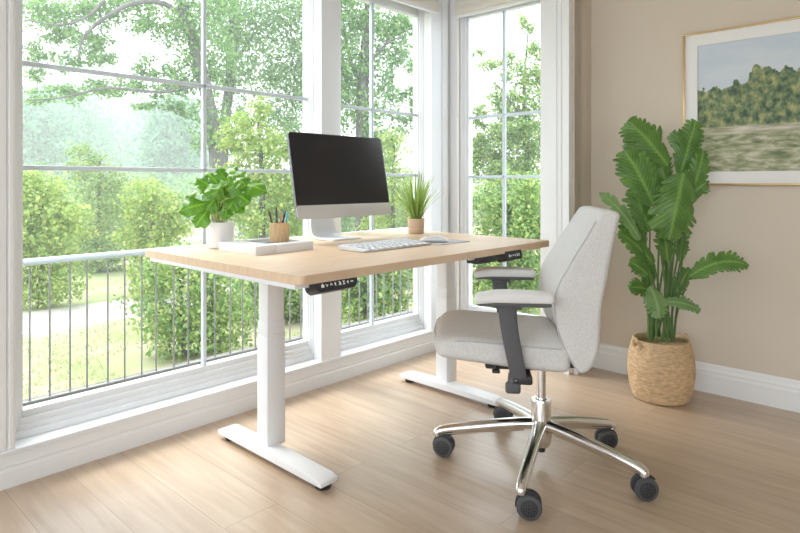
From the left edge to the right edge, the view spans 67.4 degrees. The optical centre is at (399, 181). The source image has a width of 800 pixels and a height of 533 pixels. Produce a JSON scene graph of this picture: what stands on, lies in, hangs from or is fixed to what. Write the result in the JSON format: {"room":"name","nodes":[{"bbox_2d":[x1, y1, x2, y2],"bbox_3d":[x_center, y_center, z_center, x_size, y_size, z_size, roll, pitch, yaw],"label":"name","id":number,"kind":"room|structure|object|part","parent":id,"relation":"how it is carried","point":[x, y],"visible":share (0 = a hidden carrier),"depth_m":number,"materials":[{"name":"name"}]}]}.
{"room":"home office","nodes":[
{"label":"home office","id":0,"kind":"room"},
{"bbox_2d":[314,0,428,359],"bbox_3d":[-1.545,-0.310,1.773,0.107,2.620,5.700,0,0,43],"label":"wall","id":1,"kind":"structure","parent":0,"point":[316,2],"depth_m":3.55,"materials":[{"name":"white paint"}]},
{"bbox_2d":[0,0,14,451],"bbox_3d":[-1.306,-0.373,1.934,0.026,2.493,0.112,0,0,43],"label":"trim","id":2,"kind":"structure","parent":1,"relation":"attached to","point":[7,7],"depth_m":1.95,"materials":[{"name":"white paint"}]},
{"bbox_2d":[15,0,313,439],"bbox_3d":[-0.894,-0.164,2.514,0.074,2.073,1.299,0,0,43],"label":"window","id":3,"kind":"structure","parent":1,"relation":"in","point":[42,417],"depth_m":2.37,"materials":[{"name":"white paint"}]},
{"bbox_2d":[0,332,435,490],"bbox_3d":[-1.519,0.945,1.711,0.016,0.110,5.345,0,0,43],"label":"baseboard","id":4,"kind":"structure","parent":1,"relation":"attached to","point":[35,463],"depth_m":2.38,"materials":[{"name":"white paint"}]},
{"bbox_2d":[0,328,435,457],"bbox_3d":[-0.560,0.882,2.806,0.115,0.019,2.415,0,0,43],"label":"trim","id":5,"kind":"structure","parent":1,"relation":"attached to","point":[59,434],"depth_m":2.39,"materials":[{"name":"white paint"}]},
{"bbox_2d":[320,0,340,360],"bbox_3d":[-0.345,-0.373,2.978,0.016,2.493,0.127,0,0,43],"label":"trim","id":6,"kind":"structure","parent":1,"relation":"attached to","point":[330,10],"depth_m":2.97,"materials":[{"name":"white paint"}]},
{"bbox_2d":[341,0,423,350],"bbox_3d":[-0.126,-0.164,3.343,0.074,2.073,0.707,0,0,43],"label":"window","id":7,"kind":"structure","parent":1,"relation":"in","point":[373,331],"depth_m":3.50,"materials":[{"name":"white paint"}]},
{"bbox_2d":[392,0,439,14],"bbox_3d":[-0.043,-1.163,3.264,0.035,0.344,0.780,0,0,43],"label":"blind","id":8,"kind":"object","parent":7,"relation":"attached to","point":[431,6],"visible":1,"depth_m":3.45,"materials":[{"name":"beige fabric"}]},
{"bbox_2d":[429,0,447,329],"bbox_3d":[0.233,-0.373,3.594,0.026,2.493,0.150,0,0,43],"label":"trim","id":9,"kind":"structure","parent":1,"relation":"attached to","point":[438,24],"depth_m":3.58,"materials":[{"name":"white paint"}]},
{"bbox_2d":[0,350,799,532],"bbox_3d":[0.275,1.060,0.223,5.100,0.120,5.900,0,0,43],"label":"floor","id":10,"kind":"structure","parent":0,"point":[718,463],"depth_m":2.04,"materials":[{"name":"brown wood"}]},
{"bbox_2d":[146,229,548,490],"bbox_3d":[-0.149,0.626,2.415,0.949,0.748,1.356,0,0,43],"label":"desk","id":11,"kind":"object","parent":10,"relation":"on","point":[325,268],"visible":0.98,"depth_m":2.18,"materials":[{"name":"brown wood"}]},
{"bbox_2d":[179,165,266,248],"bbox_3d":[-0.664,0.093,2.288,0.327,0.318,0.178,0,0,-2],"label":"potted plant","id":12,"kind":"object","parent":11,"relation":"on","point":[238,188],"visible":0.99,"depth_m":2.25,"materials":[{"name":"green plant"}]},
{"bbox_3d":[-0.687,0.202,2.293,0.097,0.100,0.097,0,0,43],"label":"pot","id":13,"kind":"part","parent":12,"relation":"part of","materials":[{"name":"white ceramic"}]},
{"bbox_2d":[219,238,312,255],"bbox_3d":[-0.496,0.236,2.227,0.241,0.031,0.252,0,0,43],"label":"book","id":14,"kind":"object","parent":11,"relation":"on","point":[262,246],"visible":0.86,"depth_m":2.16,"materials":[{"name":"white paint"}]},
{"bbox_2d":[270,222,288,242],"bbox_3d":[-0.460,0.192,2.289,0.067,0.073,0.067,0,0,43],"label":"pen cup","id":15,"kind":"object","parent":14,"relation":"on","point":[279,232],"visible":0.93,"depth_m":2.26,"materials":[{"name":"brown wood"}]},
{"bbox_3d":[-0.476,0.762,2.219,0.066,0.405,0.080,0,0,43],"label":"leg","id":16,"kind":"part","parent":11,"relation":"part of","materials":[{"name":"white"}]},
{"bbox_3d":[-0.195,0.291,1.713,0.059,0.054,0.164,0,0,43],"label":"control panel","id":17,"kind":"part","parent":11,"relation":"part of","materials":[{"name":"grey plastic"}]},
{"bbox_2d":[286,132,390,240],"bbox_3d":[-0.276,0.022,2.675,0.172,0.461,0.548,0,0,43],"label":"desktop computer","id":18,"kind":"object","parent":11,"relation":"on","point":[333,176],"visible":1,"depth_m":2.63,"materials":[{"name":"grey"}]},
{"bbox_3d":[-0.231,0.124,2.633,0.013,0.056,0.548,0,0,43],"label":"chin panel","id":19,"kind":"part","parent":18,"relation":"part of","materials":[{"name":"silver metal"}]},
{"bbox_3d":[-0.150,0.296,2.405,0.870,0.036,1.335,0,0,43],"label":"frame","id":20,"kind":"part","parent":11,"relation":"part of","materials":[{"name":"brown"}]},
{"bbox_2d":[338,238,430,252],"bbox_3d":[-0.053,0.242,2.312,0.144,0.019,0.372,0,0,43],"label":"keyboard","id":21,"kind":"object","parent":11,"relation":"on","point":[372,246],"visible":1,"depth_m":2.27,"materials":[{"name":"silver metal"}]},
{"bbox_2d":[393,172,443,233],"bbox_3d":[0.073,0.096,2.943,0.261,0.311,0.294,0,0,43],"label":"potted plant","id":22,"kind":"object","parent":11,"relation":"on","point":[416,205],"visible":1,"depth_m":2.92,"materials":[{"name":"green plant"}]},
{"bbox_3d":[0.079,0.215,2.947,0.084,0.073,0.084,0,0,43],"label":"pot","id":23,"kind":"part","parent":22,"relation":"part of","materials":[{"name":"brown wood"}]},
{"bbox_3d":[0.225,0.762,2.913,0.066,0.405,0.080,0,0,43],"label":"leg","id":24,"kind":"part","parent":11,"relation":"part of","materials":[{"name":"white"}]},
{"bbox_2d":[429,239,469,244],"bbox_3d":[0.166,0.251,2.515,0.170,0.003,0.204,0,0,43],"label":"mouse pad","id":25,"kind":"object","parent":11,"relation":"on","point":[450,241],"visible":0.48,"depth_m":2.47,"materials":[{"name":"grey fabric"}]},
{"bbox_2d":[420,235,447,241],"bbox_3d":[0.140,0.236,2.490,0.116,0.026,0.060,0,0,3],"label":"computer mouse","id":26,"kind":"object","parent":25,"relation":"on","point":[431,238],"visible":0.92,"depth_m":2.46,"materials":[{"name":"white plastic"}]},
{"bbox_3d":[0.433,0.292,2.387,0.058,0.054,0.124,0,0,43],"label":"control panel","id":27,"kind":"part","parent":11,"relation":"part of","materials":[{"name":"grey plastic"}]},
{"bbox_2d":[433,206,658,520],"bbox_3d":[0.475,0.543,2.132,0.720,0.904,0.757,0,0,7],"label":"office chair","id":28,"kind":"object","parent":10,"relation":"on","point":[572,279],"visible":1,"depth_m":1.94,"materials":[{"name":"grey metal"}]},
{"bbox_3d":[0.321,0.623,2.018,0.026,0.012,0.110,0,0,7],"label":"tilt lever","id":29,"kind":"part","parent":28,"relation":"part of","materials":[{"name":"grey plastic"}]},
{"bbox_3d":[0.415,0.502,2.417,0.090,0.230,0.044,0,0,7],"label":"armrest post","id":30,"kind":"part","parent":28,"relation":"part of","materials":[{"name":"grey plastic"}]},
{"bbox_3d":[0.352,0.557,2.160,0.445,0.113,0.464,0,0,7],"label":"seat","id":31,"kind":"part","parent":28,"relation":"part of","materials":[{"name":"grey fabric"}]},
{"bbox_3d":[0.354,0.502,1.897,0.090,0.230,0.044,0,0,7],"label":"armrest post","id":32,"kind":"part","parent":28,"relation":"part of","materials":[{"name":"grey plastic"}]},
{"bbox_3d":[0.361,0.636,1.919,0.048,0.072,0.046,0,0,7],"label":"adjustment lever","id":33,"kind":"part","parent":28,"relation":"part of","materials":[{"name":"grey plastic"}]},
{"bbox_3d":[0.630,0.351,2.128,0.227,0.522,0.452,0,0,7],"label":"backrest","id":34,"kind":"part","parent":28,"relation":"part of","materials":[{"name":"grey fabric"}]},
{"bbox_3d":[0.666,0.886,2.204,0.312,0.092,0.047,0,0,-21],"label":"leg","id":35,"kind":"part","parent":28,"relation":"part of","materials":[{"name":"silver metal"}]},
{"bbox_2d":[627,332,695,405],"bbox_3d":[1.212,0.863,2.787,0.294,0.274,0.294,0,0,43],"label":"woven basket","id":36,"kind":"object","parent":10,"relation":"on","point":[661,370],"depth_m":2.68,"materials":[{"name":"beige wicker"}]},
{"bbox_2d":[599,116,748,405],"bbox_3d":[1.214,0.344,2.767,0.632,1.313,0.335,0,0,8],"label":"potted palm","id":37,"kind":"object","parent":10,"relation":"on","point":[661,368],"visible":1,"depth_m":2.72,"materials":[{"name":"plant"}]},
{"bbox_3d":[1.084,0.739,2.748,0.025,0.056,0.051,0,0,-17],"label":"handle","id":38,"kind":"part","parent":37,"relation":"part of","materials":[{"name":"beige wicker"}]},
{"bbox_3d":[1.141,0.344,2.791,0.057,0.896,0.011,0,0,43],"label":"stem","id":39,"kind":"part","parent":37,"relation":"part of","materials":[{"name":"green"}]},
{"bbox_3d":[1.151,0.608,2.783,0.011,0.369,0.099,0,0,25],"label":"stem","id":40,"kind":"part","parent":37,"relation":"part of","materials":[{"name":"green"}]},
{"bbox_3d":[1.163,0.512,2.803,0.024,0.560,0.026,0,0,43],"label":"stem","id":41,"kind":"part","parent":37,"relation":"part of","materials":[{"name":"green"}]},
{"bbox_3d":[1.138,0.627,2.718,0.011,0.332,0.115,0,0,26],"label":"stem","id":42,"kind":"part","parent":37,"relation":"part of","materials":[{"name":"green"}]},
{"bbox_3d":[1.176,0.527,2.756,0.079,0.533,0.198,0,0,43],"label":"stem","id":43,"kind":"part","parent":37,"relation":"part of","materials":[{"name":"green"}]},
{"bbox_3d":[1.190,0.450,2.768,0.011,0.686,0.064,0,0,43],"label":"stem","id":44,"kind":"part","parent":37,"relation":"part of","materials":[{"name":"green"}]},
{"bbox_3d":[1.228,0.382,2.785,0.154,0.821,0.011,0,0,-2],"label":"stem","id":45,"kind":"part","parent":37,"relation":"part of","materials":[{"name":"green"}]},
{"bbox_3d":[1.201,0.585,2.748,0.071,0.416,0.033,0,0,43],"label":"stem","id":46,"kind":"part","parent":37,"relation":"part of","materials":[{"name":"green"}]},
{"bbox_3d":[1.203,0.450,2.732,0.058,0.685,0.114,0,0,43],"label":"stem","id":47,"kind":"part","parent":37,"relation":"part of","materials":[{"name":"green"}]},
{"bbox_3d":[1.228,0.415,2.776,0.011,0.756,0.114,0,0,34],"label":"stem","id":48,"kind":"part","parent":37,"relation":"part of","materials":[{"name":"green"}]},
{"bbox_3d":[1.248,0.359,2.810,0.011,0.867,0.047,0,0,1],"label":"stem","id":49,"kind":"part","parent":37,"relation":"part of","materials":[{"name":"green"}]},
{"bbox_3d":[1.224,0.580,2.746,0.011,0.425,0.040,0,0,25],"label":"stem","id":50,"kind":"part","parent":37,"relation":"part of","materials":[{"name":"green"}]},
{"bbox_3d":[1.238,0.374,2.767,0.164,0.840,0.071,0,0,43],"label":"stem","id":51,"kind":"part","parent":37,"relation":"part of","materials":[{"name":"green"}]},
{"bbox_3d":[1.256,0.449,2.751,0.108,0.688,0.126,0,0,43],"label":"stem","id":52,"kind":"part","parent":37,"relation":"part of","materials":[{"name":"green"}]},
{"bbox_3d":[1.290,0.326,2.822,0.108,0.933,0.011,0,0,12],"label":"stem","id":53,"kind":"part","parent":37,"relation":"part of","materials":[{"name":"green"}]},
{"bbox_3d":[1.261,0.672,2.776,0.011,0.242,0.079,0,0,24],"label":"stem","id":54,"kind":"part","parent":37,"relation":"part of","materials":[{"name":"green"}]},
{"bbox_3d":[1.275,0.581,2.796,0.011,0.424,0.069,0,0,-38],"label":"stem","id":55,"kind":"part","parent":37,"relation":"part of","materials":[{"name":"green"}]},
{"bbox_3d":[1.296,0.428,2.770,0.083,0.729,0.011,0,0,34],"label":"stem","id":56,"kind":"part","parent":37,"relation":"part of","materials":[{"name":"green"}]},
{"bbox_3d":[1.284,0.609,2.734,0.019,0.368,0.097,0,0,-23],"label":"stem","id":57,"kind":"part","parent":37,"relation":"part of","materials":[{"name":"green"}]},
{"bbox_2d":[459,0,590,373],"bbox_3d":[0.669,-0.310,3.473,0.830,2.620,0.195,0,0,43],"label":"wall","id":58,"kind":"structure","parent":0,"point":[581,9],"depth_m":3.19,"materials":[{"name":"beige paint"}]},
{"bbox_2d":[448,0,458,309],"bbox_3d":[0.322,-0.373,3.650,0.076,2.493,0.018,0,0,43],"label":"trim","id":59,"kind":"structure","parent":58,"relation":"attached to","point":[453,23],"depth_m":3.63,"materials":[{"name":"white paint"}]},
{"bbox_2d":[460,0,539,315],"bbox_3d":[0.596,-0.164,3.476,0.567,2.073,0.074,0,0,43],"label":"window","id":60,"kind":"structure","parent":58,"relation":"in","point":[466,117],"depth_m":3.64,"materials":[{"name":"white paint"}]},
{"bbox_2d":[454,0,535,18],"bbox_3d":[0.551,-1.153,3.401,0.585,0.344,0.035,0,0,43],"label":"blind","id":61,"kind":"object","parent":60,"relation":"attached to","point":[463,8],"visible":1,"depth_m":3.47,"materials":[{"name":"beige fabric"}]},
{"bbox_2d":[540,0,571,374],"bbox_3d":[0.823,-0.310,3.178,0.175,2.620,0.030,0,0,43],"label":"trim","id":62,"kind":"structure","parent":58,"relation":"attached to","point":[555,15],"depth_m":3.18,"materials":[{"name":"white paint"}]},
{"bbox_2d":[591,0,799,380],"bbox_3d":[2.595,-0.310,1.958,4.055,2.620,0.200,0,0,43],"label":"wall","id":63,"kind":"structure","parent":0,"point":[749,319],"depth_m":2.89,"materials":[{"name":"beige paint"}]},
{"bbox_2d":[593,343,799,412],"bbox_3d":[2.466,0.932,1.929,3.905,0.135,0.018,0,0,43],"label":"baseboard","id":64,"kind":"structure","parent":63,"relation":"attached to","point":[754,387],"depth_m":2.77,"materials":[{"name":"white paint"}]},
{"bbox_2d":[683,16,799,184],"bbox_3d":[1.785,-0.351,2.555,1.095,0.732,0.026,0,0,43],"label":"framed picture","id":65,"kind":"object","parent":63,"relation":"attached to","point":[741,83],"visible":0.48,"depth_m":2.74,"materials":[{"name":"multicoloured paper"}]},
{"label":"outside","id":66,"kind":"structure","parent":0,"visible":0},
{"bbox_2d":[23,195,539,399],"bbox_3d":[-34.775,1.950,52.675,117.380,0.300,150.000,0,0,43],"label":"ground","id":67,"kind":"structure","parent":66,"point":[98,282],"depth_m":6.69,"materials":[{"name":"green plant"}]},
{"bbox_2d":[23,82,89,184],"bbox_3d":[-18.990,-1.708,30.520,5.638,7.023,5.046,0,0,-25],"label":"tree","id":68,"kind":"object","parent":67,"relation":"on","point":[43,132],"visible":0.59,"depth_m":29.95,"materials":[{"name":"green plant"}]},
{"bbox_2d":[23,162,102,308],"bbox_3d":[-5.063,0.760,8.678,1.512,2.082,1.242,0,0,-5],"label":"shrub","id":69,"kind":"object","parent":67,"relation":"on","point":[44,229],"visible":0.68,"depth_m":8.48,"materials":[{"name":"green plant"}]},
{"bbox_2d":[25,162,104,244],"bbox_3d":[-10.387,0.619,16.482,4.411,2.369,4.045,0,0,-9],"label":"thicket","id":70,"kind":"object","parent":67,"relation":"on","point":[73,200],"visible":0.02,"depth_m":16.79,"materials":[{"name":"green plant"}]},
{"bbox_2d":[23,60,141,195],"bbox_3d":[-20.121,-2.676,36.681,7.286,8.960,7.225,0,0,36],"label":"tree","id":71,"kind":"object","parent":67,"relation":"on","point":[86,135],"visible":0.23,"depth_m":36.40,"materials":[{"name":"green plant"}]},
{"bbox_2d":[61,140,146,274],"bbox_3d":[-6.021,0.479,12.124,1.991,2.645,1.914,0,0,43],"label":"shrub","id":72,"kind":"object","parent":67,"relation":"on","point":[111,184],"visible":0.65,"depth_m":12.01,"materials":[{"name":"green plant"}]},
{"bbox_2d":[79,81,150,195],"bbox_3d":[-21.793,-2.868,44.906,8.020,9.348,7.608,0,0,15],"label":"tree","id":73,"kind":"object","parent":67,"relation":"on","point":[126,156],"visible":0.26,"depth_m":44.48,"materials":[{"name":"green plant"}]},
{"bbox_2d":[64,166,196,233],"bbox_3d":[-9.940,0.607,20.925,5.405,2.399,4.985,0,0,-21],"label":"thicket","id":74,"kind":"object","parent":67,"relation":"on","point":[142,173],"visible":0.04,"depth_m":20.70,"materials":[{"name":"green plant"}]},
{"bbox_2d":[120,91,152,190],"bbox_3d":[-23.035,-3.439,52.969,3.954,10.493,3.667,0,0,-4],"label":"tree","id":75,"kind":"object","parent":67,"relation":"on","point":[125,97],"visible":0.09,"depth_m":52.44,"materials":[{"name":"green plant"}]},
{"bbox_2d":[23,0,254,275],"bbox_3d":[-5.068,-1.319,10.808,4.704,6.250,1.973,0,0,-2],"label":"shade tree","id":76,"kind":"object","parent":67,"relation":"on","point":[183,10],"visible":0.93,"depth_m":10.88,"materials":[{"name":"green plant"}]},
{"bbox_2d":[102,172,199,301],"bbox_3d":[-3.811,0.794,9.209,1.402,2.015,1.022,0,0,-6],"label":"shrub","id":77,"kind":"object","parent":67,"relation":"on","point":[157,229],"visible":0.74,"depth_m":9.07,"materials":[{"name":"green plant"}]},
{"bbox_2d":[124,78,208,194],"bbox_3d":[-11.953,-1.947,31.442,4.715,7.500,4.268,0,0,28],"label":"tree","id":78,"kind":"object","parent":67,"relation":"on","point":[164,146],"visible":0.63,"depth_m":30.82,"materials":[{"name":"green plant"}]},
{"bbox_2d":[109,238,258,362],"bbox_3d":[-2.094,1.216,6.261,1.402,1.257,1.324,0,0,34],"label":"shrub","id":79,"kind":"object","parent":67,"relation":"on","point":[164,285],"visible":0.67,"depth_m":6.07,"materials":[{"name":"green plant"}]},
{"bbox_2d":[141,164,266,223],"bbox_3d":[-8.634,0.501,26.979,6.856,2.623,6.784,0,0,43],"label":"thicket","id":80,"kind":"object","parent":67,"relation":"on","point":[185,183],"visible":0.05,"depth_m":26.35,"materials":[{"name":"green plant"}]},
{"bbox_2d":[189,114,232,177],"bbox_3d":[-12.420,-1.678,38.012,5.259,6.968,5.362,0,0,43],"label":"tree","id":81,"kind":"object","parent":67,"relation":"on","point":[229,158],"visible":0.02,"depth_m":37.42,"materials":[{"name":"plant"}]},
{"bbox_2d":[23,309,412,406],"bbox_3d":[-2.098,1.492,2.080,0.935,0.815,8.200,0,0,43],"label":"kerb","id":82,"kind":"object","parent":67,"relation":"on","point":[410,309],"depth_m":3.47,"materials":[{"name":"stone"}]},
{"bbox_2d":[23,227,412,405],"bbox_3d":[-1.537,0.728,3.196,0.034,0.714,5.200,0,0,43],"label":"metal railing","id":83,"kind":"object","parent":82,"relation":"on","point":[103,255],"visible":0.44,"depth_m":3.28,"materials":[{"name":"white"}]},
{"bbox_3d":[-1.537,0.388,3.196,0.034,0.033,5.200,0,0,43],"label":"rail","id":84,"kind":"part","parent":83,"relation":"part of","materials":[{"name":"white"}]},
{"bbox_3d":[-1.537,1.071,3.196,0.024,0.016,5.200,0,0,43],"label":"rail","id":85,"kind":"part","parent":83,"relation":"part of","materials":[{"name":"grey metal"}]},
{"bbox_2d":[187,0,302,220],"bbox_3d":[-3.059,-2.101,13.528,3.128,7.808,2.831,0,0,-31],"label":"shade tree","id":86,"kind":"object","parent":67,"relation":"on","point":[232,78],"visible":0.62,"depth_m":13.40,"materials":[{"name":"green plant"}]},
{"bbox_2d":[209,95,302,238],"bbox_3d":[-2.177,0.200,9.496,2.094,3.201,1.182,0,0,1],"label":"bush","id":87,"kind":"object","parent":67,"relation":"on","point":[254,145],"visible":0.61,"depth_m":9.40,"materials":[{"name":"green plant"}]},
{"bbox_2d":[213,277,302,325],"bbox_3d":[-1.620,1.316,7.843,1.610,1.065,1.513,0,0,26],"label":"shrub","id":88,"kind":"object","parent":67,"relation":"on","point":[295,294],"visible":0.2,"depth_m":7.62,"materials":[{"name":"green plant"}]},
{"bbox_2d":[23,250,534,335],"bbox_3d":[-2.965,1.819,9.564,1.350,0.062,38.000,0,0,43],"label":"garden path","id":89,"kind":"structure","parent":67,"relation":"on","point":[97,312],"depth_m":8.04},
{"bbox_2d":[234,164,354,239],"bbox_3d":[-2.708,0.602,16.487,4.016,2.402,3.973,0,0,35],"label":"thicket","id":90,"kind":"object","parent":67,"relation":"on","point":[345,226],"visible":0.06,"depth_m":15.94,"materials":[{"name":"green plant"}]},
{"bbox_2d":[298,0,412,231],"bbox_3d":[-0.751,-1.360,11.534,2.902,6.320,1.835,0,0,-9],"label":"shade tree","id":91,"kind":"object","parent":67,"relation":"on","point":[400,24],"visible":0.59,"depth_m":11.28,"materials":[{"name":"green plant"}]},
{"bbox_2d":[342,229,412,323],"bbox_3d":[-0.349,1.180,7.227,1.413,1.240,1.068,0,0,-12],"label":"shrub","id":92,"kind":"object","parent":67,"relation":"on","point":[354,291],"visible":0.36,"depth_m":7.04,"materials":[{"name":"green plant"}]},
{"bbox_2d":[353,123,412,282],"bbox_3d":[-0.110,0.381,10.495,1.495,2.839,1.100,0,0,6],"label":"shrub","id":93,"kind":"object","parent":67,"relation":"on","point":[391,141],"visible":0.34,"depth_m":10.39,"materials":[{"name":"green plant"}]},
{"bbox_2d":[341,153,474,231],"bbox_3d":[-0.085,0.369,20.965,5.594,2.872,5.100,0,0,12],"label":"thicket","id":94,"kind":"object","parent":67,"relation":"on","point":[402,166],"visible":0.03,"depth_m":20.16,"materials":[{"name":"green plant"}]},
{"bbox_2d":[472,165,538,223],"bbox_3d":[4.113,0.149,26.895,6.680,3.322,6.345,0,0,-38],"label":"thicket","id":95,"kind":"object","parent":67,"relation":"on","point":[474,213],"visible":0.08,"depth_m":25.84,"materials":[{"name":"green plant"}]},
{"bbox_2d":[472,10,539,254],"bbox_3d":[2.168,-0.675,11.046,2.263,4.950,1.419,0,0,-5],"label":"tree","id":96,"kind":"object","parent":67,"relation":"on","point":[520,136],"visible":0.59,"depth_m":10.88,"materials":[{"name":"green plant"}]},
{"bbox_2d":[472,164,539,312],"bbox_3d":[1.502,0.771,8.490,1.624,2.059,1.309,0,0,-12],"label":"shrub","id":97,"kind":"object","parent":67,"relation":"on","point":[530,229],"visible":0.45,"depth_m":8.35,"materials":[{"name":"green plant"}]}
]}

